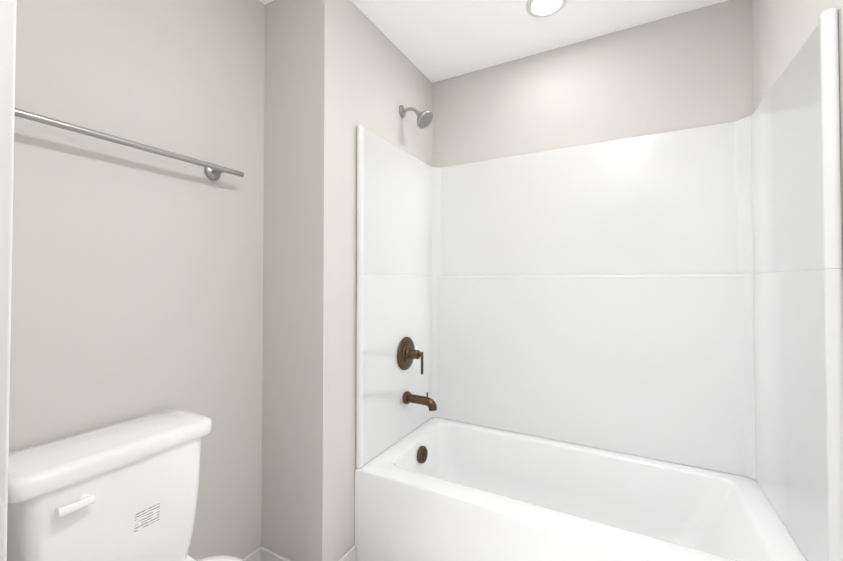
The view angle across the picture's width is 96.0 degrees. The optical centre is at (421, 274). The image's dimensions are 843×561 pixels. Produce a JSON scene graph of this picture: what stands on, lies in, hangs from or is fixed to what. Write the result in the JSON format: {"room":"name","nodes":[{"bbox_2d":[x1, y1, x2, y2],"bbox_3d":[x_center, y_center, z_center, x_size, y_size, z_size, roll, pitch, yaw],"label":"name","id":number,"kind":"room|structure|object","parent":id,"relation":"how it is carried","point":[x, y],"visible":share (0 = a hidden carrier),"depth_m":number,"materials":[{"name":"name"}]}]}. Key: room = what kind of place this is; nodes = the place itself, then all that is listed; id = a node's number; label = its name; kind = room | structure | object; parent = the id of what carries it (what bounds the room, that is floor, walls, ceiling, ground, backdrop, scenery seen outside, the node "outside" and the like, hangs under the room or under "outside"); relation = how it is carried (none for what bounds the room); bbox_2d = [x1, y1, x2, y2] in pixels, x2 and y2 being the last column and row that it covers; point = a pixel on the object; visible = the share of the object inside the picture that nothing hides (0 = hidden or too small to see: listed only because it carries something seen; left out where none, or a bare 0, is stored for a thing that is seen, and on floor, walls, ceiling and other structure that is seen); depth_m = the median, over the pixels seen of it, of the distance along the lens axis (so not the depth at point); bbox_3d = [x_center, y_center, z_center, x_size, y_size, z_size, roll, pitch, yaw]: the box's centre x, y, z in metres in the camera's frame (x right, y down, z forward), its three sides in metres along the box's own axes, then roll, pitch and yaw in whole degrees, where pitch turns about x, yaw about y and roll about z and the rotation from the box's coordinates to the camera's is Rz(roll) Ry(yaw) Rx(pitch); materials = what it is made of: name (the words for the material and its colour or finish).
{"room":"bathroom","nodes":[
{"label":"bathroom","id":0,"kind":"room"},
{"bbox_2d":[9,0,264,559],"bbox_3d":[-0.810,0.026,1.566,0.120,2.440,2.164,-1,-1,29],"label":"wall","id":1,"kind":"structure","parent":0,"point":[137,285],"depth_m":1.26,"materials":[{"name":"beige paint"}]},
{"bbox_2d":[15,108,243,180],"bbox_3d":[-0.914,-0.398,1.170,0.081,0.064,0.766,-1,-1,29],"label":"towel rail","id":2,"kind":"object","parent":1,"relation":"attached to","point":[213,171],"visible":1,"depth_m":1.15,"materials":[{"name":"silver metal"}]},
{"bbox_2d":[243,546,261,560],"bbox_3d":[-0.930,1.201,1.187,0.013,0.078,1.019,-1,-1,29],"label":"baseboard","id":3,"kind":"structure","parent":1,"relation":"attached to","point":[254,555],"depth_m":1.60,"materials":[{"name":"paint"}]},
{"bbox_2d":[261,0,431,560],"bbox_3d":[-0.313,0.033,1.989,0.350,2.440,0.945,-1,-1,29],"label":"wall","id":4,"kind":"structure","parent":0,"point":[337,72],"depth_m":1.58,"materials":[{"name":"beige paint"}]},
{"bbox_2d":[261,546,290,560],"bbox_3d":[-0.536,1.207,1.545,0.363,0.078,0.013,-1,-1,29],"label":"baseboard return","id":5,"kind":"object","parent":4,"relation":"attached to","point":[267,554],"visible":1,"depth_m":1.59,"materials":[{"name":"paint"}]},
{"bbox_2d":[338,545,355,560],"bbox_3d":[-0.336,1.207,1.547,0.013,0.078,0.207,-1,-1,29],"label":"baseboard","id":6,"kind":"structure","parent":4,"relation":"attached to","point":[350,555],"depth_m":1.60,"materials":[{"name":"paint"}]},
{"bbox_2d":[399,105,432,128],"bbox_3d":[-0.026,-0.828,1.975,0.179,0.140,0.100,-1,-1,29],"label":"shower head","id":7,"kind":"object","parent":4,"relation":"attached to","point":[424,118],"visible":1,"depth_m":1.96},
{"bbox_2d":[259,0,726,82],"bbox_3d":[0.093,-1.241,1.163,2.112,0.080,2.284,-1,-1,29],"label":"ceiling","id":8,"kind":"structure","parent":0,"point":[432,41],"depth_m":1.81,"materials":[{"name":"paint"}]},
{"bbox_2d":[526,0,567,17],"bbox_3d":[0.549,-1.188,1.668,0.176,0.008,0.176,-1,-1,29],"label":"recessed light","id":9,"kind":"object","parent":8,"relation":"in","point":[541,8],"visible":1,"depth_m":1.69,"materials":[{"name":"paint"}]},
{"bbox_2d":[432,0,752,167],"bbox_3d":[0.610,0.035,2.093,2.112,2.440,0.120,-1,-1,29],"label":"wall","id":10,"kind":"structure","parent":0,"point":[689,69],"depth_m":1.88,"materials":[{"name":"beige paint"}]},
{"bbox_2d":[752,0,842,268],"bbox_3d":[0.939,0.010,0.614,0.120,2.440,2.164,-1,-1,29],"label":"wall","id":11,"kind":"structure","parent":0,"point":[782,30],"depth_m":1.31,"materials":[{"name":"beige paint"}]},
{"bbox_3d":[0.093,1.269,1.122,2.112,0.060,2.284,-1,-1,29],"label":"floor","id":12,"kind":"structure","parent":0,"visible":0},
{"bbox_2d":[7,408,244,560],"bbox_3d":[-0.649,0.843,0.941,0.724,0.785,0.464,-1,-1,29],"label":"toilet","id":13,"kind":"object","parent":12,"relation":"on","point":[127,490],"visible":0.96,"depth_m":0.99,"materials":[{"name":"white ceramic"}]},
{"bbox_2d":[355,8,842,560],"bbox_3d":[0.555,0.294,1.621,1.519,1.905,0.750,-1,-1,29],"label":"bathtub","id":14,"kind":"object","parent":12,"relation":"on","point":[631,348],"visible":1,"depth_m":1.70,"materials":[{"name":"white plastic"}]},
{"bbox_2d":[397,337,422,374],"bbox_3d":[-0.037,0.418,1.960,0.104,0.184,0.172,-1,-1,29],"label":"shower valve handle","id":15,"kind":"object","parent":14,"relation":"attached to","point":[407,353],"depth_m":1.95,"materials":[{"name":"brown metal"}]},
{"bbox_2d":[403,391,436,410],"bbox_3d":[-0.003,0.640,1.938,0.181,0.084,0.064,-1,-1,29],"label":"tub spout","id":16,"kind":"object","parent":14,"relation":"attached to","point":[409,397],"visible":1,"depth_m":1.92,"materials":[{"name":"brown metal"}]},
{"bbox_2d":[417,446,427,462],"bbox_3d":[0.005,0.916,1.929,0.029,0.081,0.080,-1,-1,29],"label":"overflow cover","id":17,"kind":"object","parent":14,"relation":"attached to","point":[422,453],"visible":1,"depth_m":1.91,"materials":[{"name":"brown metal"}]},
{"bbox_3d":[-0.801,0.008,0.497,0.918,2.440,0.106,-1,-1,29],"label":"wall","id":18,"kind":"structure","parent":0,"visible":0},
{"bbox_2d":[0,0,16,560],"bbox_3d":[-0.393,0.160,0.341,0.070,2.130,0.015,-1,-1,29],"label":"door frame","id":19,"kind":"structure","parent":18,"relation":"attached to","point":[8,8],"depth_m":0.33,"materials":[{"name":"paint"}]}
]}

